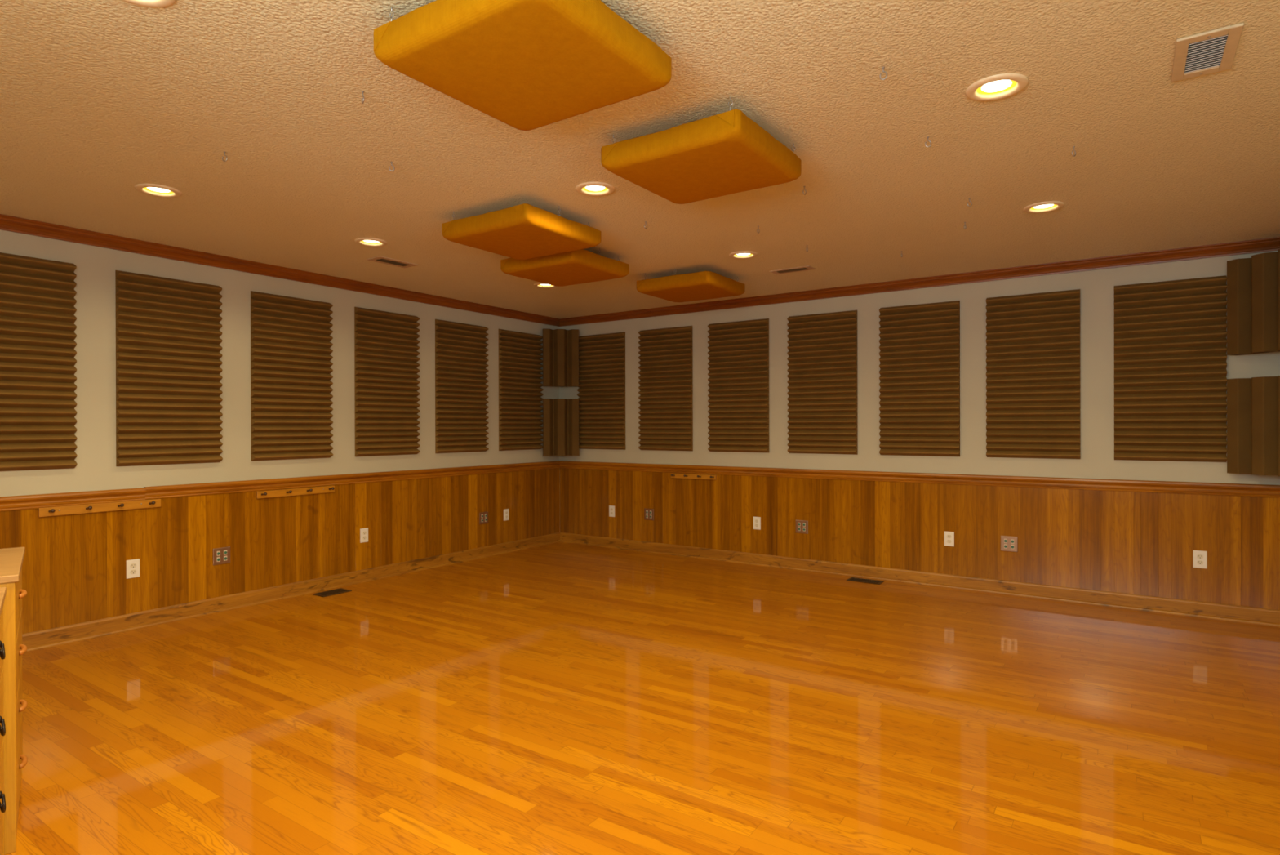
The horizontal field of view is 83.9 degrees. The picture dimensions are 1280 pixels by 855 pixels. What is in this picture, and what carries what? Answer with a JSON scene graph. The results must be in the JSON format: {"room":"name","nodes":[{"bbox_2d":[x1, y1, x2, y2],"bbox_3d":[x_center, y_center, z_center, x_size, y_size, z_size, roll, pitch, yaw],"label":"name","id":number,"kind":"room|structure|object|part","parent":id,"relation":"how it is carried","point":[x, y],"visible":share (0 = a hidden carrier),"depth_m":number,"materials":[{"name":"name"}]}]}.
{"room":"studio","nodes":[
{"label":"studio","id":0,"kind":"room"},
{"bbox_2d":[0,230,559,496],"bbox_3d":[-2.847,0.014,5.139,0.120,2.510,6.990,0,0,34],"label":"wall","id":1,"kind":"structure","parent":0,"point":[95,469],"depth_m":5.00,"materials":[{"name":"white paint"}]},
{"bbox_2d":[0,252,77,471],"bbox_3d":[-3.533,-0.366,3.984,0.050,1.220,0.610,0,0,34],"label":"panel","id":2,"kind":"object","parent":1,"relation":"attached to","point":[37,335],"visible":1,"depth_m":4.08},
{"bbox_2d":[0,487,146,511],"bbox_3d":[-3.923,0.428,3.426,0.036,0.080,2.705,0,0,34],"label":"chair rail","id":3,"kind":"object","parent":1,"relation":"attached to","point":[75,498],"visible":1,"depth_m":4.21,"materials":[{"name":"brown wood"}]},
{"bbox_2d":[115,270,222,466],"bbox_3d":[-3.068,-0.368,4.664,0.050,1.220,0.610,0,0,34],"label":"panel","id":4,"kind":"object","parent":1,"relation":"attached to","point":[168,333],"visible":1,"depth_m":4.64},
{"bbox_2d":[0,467,559,633],"bbox_3d":[-2.786,0.844,5.100,0.001,0.850,6.724,0,0,34],"label":"panelling","id":5,"kind":"object","parent":1,"relation":"attached to","point":[74,566],"visible":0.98,"depth_m":5.09,"materials":[{"name":"brown wood"}]},
{"bbox_2d":[38,498,160,516],"bbox_3d":[-3.262,0.489,4.338,0.074,0.052,0.626,0,0,34],"label":"peg rail","id":6,"kind":"object","parent":5,"relation":"attached to","point":[122,505],"visible":1,"depth_m":4.32,"materials":[{"name":"brown wood"}]},
{"bbox_2d":[126,558,139,578],"bbox_3d":[-3.198,0.890,4.489,0.009,0.116,0.074,0,0,34],"label":"wall outlet","id":7,"kind":"object","parent":5,"relation":"attached to","point":[132,565],"visible":1,"depth_m":4.49,"materials":[{"name":"white plastic"}]},
{"bbox_2d":[129,563,136,568],"bbox_3d":[-3.195,0.871,4.487,0.003,0.027,0.034,0,0,34],"label":"receptacle","id":8,"kind":"object","parent":7,"relation":"attached to","point":[131,565],"depth_m":4.49,"materials":[{"name":"white plastic"}]},
{"bbox_2d":[129,568,136,573],"bbox_3d":[-3.195,0.910,4.487,0.003,0.027,0.034,0,0,34],"label":"receptacle","id":9,"kind":"object","parent":7,"relation":"attached to","point":[131,571],"depth_m":4.49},
{"bbox_2d":[213,546,230,564],"bbox_3d":[-2.896,0.889,4.928,0.010,0.115,0.115,0,0,34],"label":"jack plate","id":10,"kind":"object","parent":5,"relation":"attached to","point":[221,555],"visible":1,"depth_m":4.93,"materials":[{"name":"metal"}]},
{"bbox_2d":[256,485,334,498],"bbox_3d":[-2.565,0.485,5.356,0.074,0.052,0.607,0,0,34],"label":"peg rail","id":11,"kind":"object","parent":5,"relation":"attached to","point":[313,490],"visible":1,"depth_m":5.34,"materials":[{"name":"brown wood"}]},
{"bbox_2d":[360,527,368,542],"bbox_3d":[-2.267,0.886,5.850,0.009,0.116,0.074,0,0,34],"label":"wall outlet","id":12,"kind":"object","parent":5,"relation":"attached to","point":[363,531],"visible":1,"depth_m":5.84,"materials":[{"name":"white plastic"}]},
{"bbox_2d":[479,511,488,524],"bbox_3d":[-1.522,0.882,6.938,0.010,0.115,0.115,0,0,34],"label":"jack plate","id":13,"kind":"object","parent":5,"relation":"attached to","point":[483,516],"visible":1,"depth_m":6.93,"materials":[{"name":"metal"}]},
{"bbox_2d":[503,508,509,520],"bbox_3d":[-1.350,0.881,7.189,0.009,0.116,0.074,0,0,34],"label":"wall outlet","id":14,"kind":"object","parent":5,"relation":"attached to","point":[506,512],"visible":1,"depth_m":7.19,"materials":[{"name":"white plastic"}]},
{"bbox_2d":[0,213,559,326],"bbox_3d":[-2.772,-1.144,5.084,0.066,0.074,6.750,0,0,34],"label":"crown molding","id":15,"kind":"structure","parent":1,"relation":"attached to","point":[7,223],"depth_m":4.98,"materials":[{"name":"brown wood"}]},
{"bbox_2d":[22,532,559,652],"bbox_3d":[-2.778,1.219,5.096,0.040,0.101,6.750,0,0,34],"label":"baseboard","id":16,"kind":"structure","parent":1,"relation":"attached to","point":[36,640],"depth_m":5.07,"materials":[{"name":"brown wood"}]},
{"bbox_2d":[250,290,333,460],"bbox_3d":[-2.601,-0.371,5.346,0.050,1.220,0.610,0,0,34],"label":"panel","id":17,"kind":"object","parent":1,"relation":"attached to","point":[291,338],"visible":1,"depth_m":5.32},
{"bbox_2d":[143,460,559,499],"bbox_3d":[-2.018,0.413,6.212,0.036,0.080,4.045,0,0,34],"label":"chair rail","id":18,"kind":"object","parent":1,"relation":"attached to","point":[218,487],"visible":1,"depth_m":5.56,"materials":[{"name":"brown wood"}]},
{"bbox_2d":[354,306,420,456],"bbox_3d":[-2.132,-0.373,6.033,0.050,1.220,0.610,0,0,34],"label":"panel","id":19,"kind":"object","parent":1,"relation":"attached to","point":[386,364],"visible":1,"depth_m":6.00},
{"bbox_2d":[435,319,488,453],"bbox_3d":[-1.670,-0.375,6.708,0.050,1.220,0.610,0,0,34],"label":"panel","id":20,"kind":"object","parent":1,"relation":"attached to","point":[460,349],"visible":1,"depth_m":6.68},
{"bbox_2d":[498,328,543,450],"bbox_3d":[-1.223,-0.378,7.361,0.050,1.220,0.610,0,0,34],"label":"panel","id":21,"kind":"object","parent":1,"relation":"attached to","point":[520,422],"visible":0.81,"depth_m":7.33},
{"bbox_2d":[542,398,578,455],"bbox_3d":[-0.844,-0.003,7.593,0.378,0.605,0.075,0,0,-11],"label":"foam block","id":22,"kind":"object","parent":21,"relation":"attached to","point":[560,415],"visible":1,"depth_m":7.57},
{"bbox_2d":[542,328,578,386],"bbox_3d":[-0.845,-0.742,7.591,0.378,0.605,0.075,0,0,-11],"label":"foam block","id":23,"kind":"object","parent":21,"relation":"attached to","point":[560,346],"visible":1,"depth_m":7.57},
{"bbox_2d":[0,0,1279,318],"bbox_3d":[-0.295,-1.283,3.389,6.370,0.200,7.050,0,0,34],"label":"ceiling","id":24,"kind":"structure","parent":0,"point":[100,100],"depth_m":2.89,"materials":[{"name":"white paint"}]},
{"bbox_2d":[121,0,176,7],"bbox_3d":[-1.348,-1.207,1.893,0.196,0.078,0.196,0,0,34],"label":"recessed light","id":25,"kind":"object","parent":24,"relation":"in","point":[148,3],"visible":1,"depth_m":1.96,"materials":[{"name":"metal"}]},
{"bbox_2d":[134,183,182,197],"bbox_3d":[-2.392,-1.208,3.537,0.196,0.078,0.196,0,0,34],"label":"recessed light","id":26,"kind":"object","parent":24,"relation":"in","point":[157,190],"visible":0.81,"depth_m":3.54,"materials":[{"name":"metal"}]},
{"bbox_3d":[-2.392,-1.183,3.537,0.107,0.004,0.107,0,0,34],"label":"bulb","id":27,"kind":"part","parent":26,"relation":"part of","materials":[{"name":"white glass"}]},
{"bbox_2d":[222,151,227,161],"bbox_3d":[-1.777,-1.158,3.045,0.026,0.042,0.009,0,0,9],"label":"ceiling hook","id":28,"kind":"object","parent":24,"relation":"attached to","point":[224,152],"visible":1,"depth_m":3.04,"materials":[{"name":"metal"}]},
{"bbox_2d":[361,91,364,103],"bbox_3d":[-0.974,-1.159,2.500,0.009,0.042,0.026,0,0,-36],"label":"ceiling hook","id":29,"kind":"object","parent":24,"relation":"attached to","point":[362,99],"visible":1,"depth_m":2.50,"materials":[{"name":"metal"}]},
{"bbox_2d":[354,237,387,246],"bbox_3d":[-1.712,-1.211,4.532,0.196,0.078,0.196,0,0,34],"label":"recessed light","id":30,"kind":"object","parent":24,"relation":"in","point":[370,242],"visible":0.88,"depth_m":4.53,"materials":[{"name":"metal"}]},
{"bbox_3d":[-1.712,-1.186,4.532,0.107,0.004,0.107,0,0,34],"label":"bulb","id":31,"kind":"part","parent":30,"relation":"part of","materials":[{"name":"white glass"}]},
{"bbox_2d":[388,161,395,171],"bbox_3d":[-1.105,-1.159,3.167,0.026,0.042,0.009,0,0,-16],"label":"ceiling hook","id":32,"kind":"object","parent":24,"relation":"attached to","point":[390,162],"visible":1,"depth_m":3.17,"materials":[{"name":"metal"}]},
{"bbox_2d":[366,256,418,267],"bbox_3d":[-1.766,-1.179,5.085,0.160,0.009,0.324,0,0,34],"label":"ceiling vent","id":33,"kind":"object","parent":24,"relation":"in","point":[382,260],"visible":1,"depth_m":5.07,"materials":[{"name":"metal"}]},
{"bbox_2d":[442,203,600,259],"bbox_3d":[-0.661,-1.110,4.017,0.648,0.155,0.636,0,0,34],"label":"hanging baffle","id":34,"kind":"object","parent":24,"relation":"hanging from","point":[525,231],"visible":1,"depth_m":3.86,"materials":[{"name":"fabric"}]},
{"bbox_2d":[373,0,671,130],"bbox_3d":[-0.329,-1.107,2.098,0.633,0.155,0.625,0,0,34],"label":"hanging baffle","id":35,"kind":"object","parent":24,"relation":"hanging from","point":[523,64],"visible":1,"depth_m":1.99,"materials":[{"name":"fabric"}]},
{"bbox_2d":[533,282,556,288],"bbox_3d":[-0.785,-1.216,5.923,0.196,0.078,0.196,0,0,34],"label":"recessed light","id":36,"kind":"object","parent":24,"relation":"in","point":[539,284],"visible":0.51,"depth_m":5.96,"materials":[{"name":"metal"}]},
{"bbox_2d":[500,248,629,286],"bbox_3d":[-0.511,-1.112,4.867,0.653,0.155,0.617,0,0,34],"label":"hanging baffle","id":37,"kind":"object","parent":24,"relation":"hanging from","point":[579,266],"visible":0.89,"depth_m":4.73,"materials":[{"name":"fabric"}]},
{"bbox_2d":[575,182,614,195],"bbox_3d":[-0.222,-1.213,3.527,0.196,0.078,0.196,0,0,34],"label":"recessed light","id":38,"kind":"object","parent":24,"relation":"in","point":[589,188],"visible":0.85,"depth_m":3.53,"materials":[{"name":"metal"}]},
{"bbox_3d":[-0.222,-1.188,3.527,0.107,0.004,0.107,0,0,34],"label":"bulb","id":39,"kind":"part","parent":38,"relation":"part of","materials":[{"name":"white glass"}]},
{"bbox_2d":[636,271,744,302],"bbox_3d":[0.398,-1.115,5.564,0.648,0.155,0.609,0,0,34],"label":"hanging baffle","id":40,"kind":"object","parent":24,"relation":"hanging from","point":[704,285],"visible":1,"depth_m":5.40,"materials":[{"name":"fabric"}]},
{"bbox_2d":[600,97,800,204],"bbox_3d":[0.261,-1.110,2.935,0.628,0.155,0.605,0,0,34],"label":"hanging baffle","id":41,"kind":"object","parent":24,"relation":"hanging from","point":[727,153],"visible":1,"depth_m":2.79,"materials":[{"name":"fabric"}]},
{"bbox_2d":[728,250,757,258],"bbox_3d":[0.710,-1.217,4.888,0.196,0.078,0.196,0,0,34],"label":"recessed light","id":42,"kind":"object","parent":24,"relation":"in","point":[744,254],"visible":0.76,"depth_m":4.90,"materials":[{"name":"metal"}]},
{"bbox_3d":[0.710,-1.192,4.888,0.107,0.004,0.107,0,0,34],"label":"bulb","id":43,"kind":"part","parent":42,"relation":"part of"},
{"bbox_2d":[769,265,815,274],"bbox_3d":[1.151,-1.185,5.369,0.316,0.009,0.128,0,0,34],"label":"ceiling vent","id":44,"kind":"object","parent":24,"relation":"in","point":[802,268],"visible":1,"depth_m":5.35,"materials":[{"name":"metal"}]},
{"bbox_2d":[879,66,887,79],"bbox_3d":[0.800,-1.162,2.339,0.026,0.042,0.009,0,0,29],"label":"ceiling hook","id":45,"kind":"object","parent":24,"relation":"attached to","point":[882,68],"visible":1,"depth_m":2.34,"materials":[{"name":"metal"}]},
{"bbox_2d":[924,136,931,147],"bbox_3d":[1.177,-1.164,2.905,0.026,0.042,0.009,0,0,14],"label":"ceiling hook","id":46,"kind":"object","parent":24,"relation":"attached to","point":[927,137],"visible":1,"depth_m":2.90,"materials":[{"name":"metal"}]},
{"bbox_2d":[965,73,1028,101],"bbox_3d":[1.241,-1.214,2.478,0.196,0.078,0.196,0,0,34],"label":"recessed light","id":47,"kind":"object","parent":24,"relation":"in","point":[995,87],"visible":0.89,"depth_m":2.48,"materials":[{"name":"metal"}]},
{"bbox_3d":[1.241,-1.189,2.478,0.107,0.004,0.107,0,0,34],"label":"bulb","id":48,"kind":"part","parent":47,"relation":"part of","materials":[{"name":"white glass"}]},
{"bbox_2d":[1022,200,1064,213],"bbox_3d":[2.176,-1.218,3.835,0.196,0.078,0.196,0,0,34],"label":"recessed light","id":49,"kind":"object","parent":24,"relation":"in","point":[1043,206],"visible":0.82,"depth_m":3.84,"materials":[{"name":"metal"}]},
{"bbox_3d":[2.176,-1.193,3.835,0.107,0.004,0.107,0,0,34],"label":"bulb","id":50,"kind":"part","parent":49,"relation":"part of","materials":[{"name":"white glass"}]},
{"bbox_2d":[1071,146,1075,156],"bbox_3d":[1.835,-1.165,3.009,0.026,0.042,0.009,0,0,-26],"label":"ceiling hook","id":51,"kind":"object","parent":24,"relation":"attached to","point":[1073,146],"visible":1,"depth_m":3.01,"materials":[{"name":"metal"}]},
{"bbox_2d":[1171,22,1244,81],"bbox_3d":[1.790,-1.180,2.254,0.159,0.011,0.318,0,0,34],"label":"ceiling vent","id":52,"kind":"object","parent":24,"relation":"in","point":[1201,54],"visible":1,"depth_m":2.24,"materials":[{"name":"metal"}]},
{"bbox_2d":[4,542,1279,854],"bbox_3d":[-0.289,1.327,3.394,6.370,0.120,7.050,0,0,34],"label":"floor","id":53,"kind":"structure","parent":0,"point":[558,698],"depth_m":3.09,"materials":[{"name":"brown wood"}]},
{"bbox_2d":[0,546,27,854],"bbox_3d":[-2.231,0.857,2.251,0.444,0.832,0.648,0,0,-40],"label":"dresser","id":54,"kind":"object","parent":53,"relation":"on","point":[11,559],"visible":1,"depth_m":2.13,"materials":[{"name":"brown wood"}]},
{"bbox_3d":[-2.084,0.560,2.373,0.021,0.183,0.590,0,0,-40],"label":"drawer","id":55,"kind":"part","parent":54,"relation":"part of","materials":[{"name":"brown wood"}]},
{"bbox_3d":[-2.084,0.747,2.373,0.021,0.183,0.590,0,0,-40],"label":"drawer","id":56,"kind":"part","parent":54,"relation":"part of","materials":[{"name":"brown wood"}]},
{"bbox_3d":[-2.083,0.934,2.373,0.021,0.183,0.590,0,0,-40],"label":"drawer","id":57,"kind":"part","parent":54,"relation":"part of","materials":[{"name":"brown wood"}]},
{"bbox_3d":[-2.083,1.121,2.374,0.021,0.183,0.590,0,0,-40],"label":"drawer","id":58,"kind":"part","parent":54,"relation":"part of","materials":[{"name":"brown wood"}]},
{"bbox_3d":[-2.069,0.557,2.385,0.022,0.015,0.106,0,0,-40],"label":"bow pull","id":59,"kind":"part","parent":54,"relation":"part of","materials":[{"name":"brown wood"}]},
{"bbox_3d":[-2.069,0.744,2.385,0.022,0.015,0.106,0,0,-40],"label":"bow pull","id":60,"kind":"part","parent":54,"relation":"part of","materials":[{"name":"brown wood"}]},
{"bbox_3d":[-2.068,0.931,2.386,0.022,0.015,0.106,0,0,-40],"label":"bow pull","id":61,"kind":"part","parent":54,"relation":"part of","materials":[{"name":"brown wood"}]},
{"bbox_3d":[-2.068,1.118,2.386,0.022,0.015,0.106,0,0,-40],"label":"bow pull","id":62,"kind":"part","parent":54,"relation":"part of","materials":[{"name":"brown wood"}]},
{"bbox_2d":[312,587,351,596],"bbox_3d":[-2.360,1.265,5.458,0.150,0.005,0.239,0,0,34],"label":"floor vent","id":63,"kind":"object","parent":53,"relation":"in","point":[340,590],"visible":1,"depth_m":5.45,"materials":[{"name":"brown metal"}]},
{"bbox_2d":[846,577,884,584],"bbox_3d":[1.846,1.255,5.834,0.270,0.005,0.135,0,0,34],"label":"floor vent","id":64,"kind":"object","parent":53,"relation":"in","point":[852,579],"visible":1,"depth_m":5.83,"materials":[{"name":"brown metal"}]},
{"bbox_2d":[559,250,1279,484],"bbox_3d":[1.647,0.003,6.226,6.070,2.510,0.120,0,0,34],"label":"wall","id":65,"kind":"structure","parent":0,"point":[1096,287],"depth_m":5.55,"materials":[{"name":"white paint"}]},
{"bbox_2d":[577,332,625,449],"bbox_3d":[-0.416,-0.380,7.533,0.610,1.220,0.050,0,0,34],"label":"panel","id":66,"kind":"object","parent":65,"relation":"attached to","point":[602,357],"visible":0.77,"depth_m":7.51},
{"bbox_2d":[638,325,693,450],"bbox_3d":[0.248,-0.380,7.079,0.610,1.220,0.050,0,0,34],"label":"panel","id":67,"kind":"object","parent":65,"relation":"attached to","point":[666,354],"visible":1,"depth_m":7.06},
{"bbox_2d":[707,318,768,452],"bbox_3d":[0.910,-0.381,6.626,0.610,1.220,0.050,0,0,34],"label":"panel","id":68,"kind":"object","parent":65,"relation":"attached to","point":[738,353],"visible":1,"depth_m":6.61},
{"bbox_2d":[786,310,857,454],"bbox_3d":[1.574,-0.381,6.172,0.610,1.220,0.050,0,0,34],"label":"panel","id":69,"kind":"object","parent":65,"relation":"attached to","point":[822,348],"visible":1,"depth_m":6.16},
{"bbox_2d":[879,300,959,456],"bbox_3d":[2.238,-0.382,5.718,0.610,1.220,0.050,0,0,34],"label":"panel","id":70,"kind":"object","parent":65,"relation":"attached to","point":[919,347],"visible":1,"depth_m":5.71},
{"bbox_2d":[559,236,1279,326],"bbox_3d":[1.592,-1.155,6.147,6.070,0.074,0.066,0,0,34],"label":"crown molding","id":71,"kind":"structure","parent":65,"relation":"attached to","point":[1271,244],"depth_m":5.50,"materials":[{"name":"brown wood"}]},
{"bbox_2d":[560,467,1279,609],"bbox_3d":[1.609,0.833,6.169,6.044,0.850,0.001,0,0,34],"label":"panelling","id":72,"kind":"object","parent":65,"relation":"attached to","point":[1140,543],"visible":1,"depth_m":5.52,"materials":[{"name":"brown wood"}]},
{"bbox_2d":[608,505,614,516],"bbox_3d":[-0.295,0.878,7.465,0.074,0.116,0.009,0,0,34],"label":"wall outlet","id":73,"kind":"object","parent":72,"relation":"attached to","point":[611,508],"visible":1,"depth_m":7.46,"materials":[{"name":"white plastic"}]},
{"bbox_2d":[644,507,653,519],"bbox_3d":[0.091,0.878,7.200,0.115,0.115,0.010,0,0,34],"label":"jack plate","id":74,"kind":"object","parent":72,"relation":"attached to","point":[648,513],"visible":1,"depth_m":7.20,"materials":[{"name":"metal"}]},
{"bbox_2d":[671,472,716,479],"bbox_3d":[0.501,0.475,6.880,0.501,0.046,0.074,0,0,34],"label":"peg rail","id":75,"kind":"object","parent":72,"relation":"attached to","point":[713,477],"visible":1,"depth_m":6.89,"materials":[{"name":"brown wood"}]},
{"bbox_2d":[753,516,760,529],"bbox_3d":[1.073,0.877,6.530,0.074,0.116,0.009,0,0,34],"label":"wall outlet","id":76,"kind":"object","parent":72,"relation":"attached to","point":[757,520],"visible":1,"depth_m":6.52,"materials":[{"name":"white plastic"}]},
{"bbox_2d":[795,520,808,533],"bbox_3d":[1.429,0.877,6.285,0.115,0.115,0.010,0,0,34],"label":"jack plate","id":77,"kind":"object","parent":72,"relation":"attached to","point":[802,526],"visible":1,"depth_m":6.28,"materials":[{"name":"metal"}]},
{"bbox_2d":[944,530,954,546],"bbox_3d":[2.433,0.876,5.599,0.074,0.116,0.009,0,0,34],"label":"wall outlet","id":78,"kind":"object","parent":72,"relation":"attached to","point":[948,535],"visible":1,"depth_m":5.59,"materials":[{"name":"white plastic"}]},
{"bbox_2d":[1000,535,1017,551],"bbox_3d":[2.781,0.876,5.361,0.115,0.115,0.010,0,0,34],"label":"jack plate","id":79,"kind":"object","parent":72,"relation":"attached to","point":[1008,543],"visible":1,"depth_m":5.36,"materials":[{"name":"metal"}]},
{"bbox_2d":[1192,550,1207,568],"bbox_3d":[3.716,0.875,4.721,0.074,0.116,0.009,0,0,34],"label":"wall outlet","id":80,"kind":"object","parent":72,"relation":"attached to","point":[1199,557],"visible":1,"depth_m":4.72,"materials":[{"name":"white plastic"}]},
{"bbox_2d":[1196,554,1203,558],"bbox_3d":[3.715,0.856,4.719,0.034,0.027,0.003,0,0,34],"label":"receptacle","id":81,"kind":"object","parent":80,"relation":"attached to","point":[1198,556],"depth_m":4.72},
{"bbox_2d":[1196,560,1203,564],"bbox_3d":[3.715,0.894,4.719,0.034,0.027,0.003,0,0,34],"label":"receptacle","id":82,"kind":"object","parent":80,"relation":"attached to","point":[1198,562],"depth_m":4.72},
{"bbox_2d":[560,532,1279,626],"bbox_3d":[1.605,1.207,6.163,6.070,0.101,0.040,0,0,34],"label":"baseboard","id":83,"kind":"structure","parent":65,"relation":"attached to","point":[1265,616],"depth_m":5.51,"materials":[{"name":"brown wood"}]},
{"bbox_2d":[560,460,1279,497],"bbox_3d":[1.604,0.406,6.163,6.070,0.080,0.036,0,0,34],"label":"chair rail","id":84,"kind":"object","parent":65,"relation":"attached to","point":[1122,485],"visible":1,"depth_m":5.51,"materials":[{"name":"brown wood"}]},
{"bbox_2d":[986,288,1080,458],"bbox_3d":[2.899,-0.382,5.266,0.610,1.220,0.050,0,0,34],"label":"panel","id":85,"kind":"object","parent":65,"relation":"attached to","point":[1033,340],"visible":1,"depth_m":5.25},
{"bbox_2d":[1114,275,1226,462],"bbox_3d":[3.569,-0.383,4.807,0.610,1.220,0.050,0,0,34],"label":"panel","id":86,"kind":"object","parent":65,"relation":"attached to","point":[1171,340],"visible":1,"depth_m":4.79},
{"bbox_2d":[1226,248,1279,355],"bbox_3d":[3.855,-0.768,4.407,0.075,0.605,0.378,0,0,-11],"label":"foam block","id":87,"kind":"object","parent":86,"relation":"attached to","point":[1253,283],"visible":1,"depth_m":4.42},
{"bbox_2d":[1226,375,1279,475],"bbox_3d":[3.856,-0.009,4.409,0.075,0.605,0.378,0,0,-11],"label":"foam block","id":88,"kind":"object","parent":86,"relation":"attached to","point":[1253,403],"visible":1,"depth_m":4.42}
]}

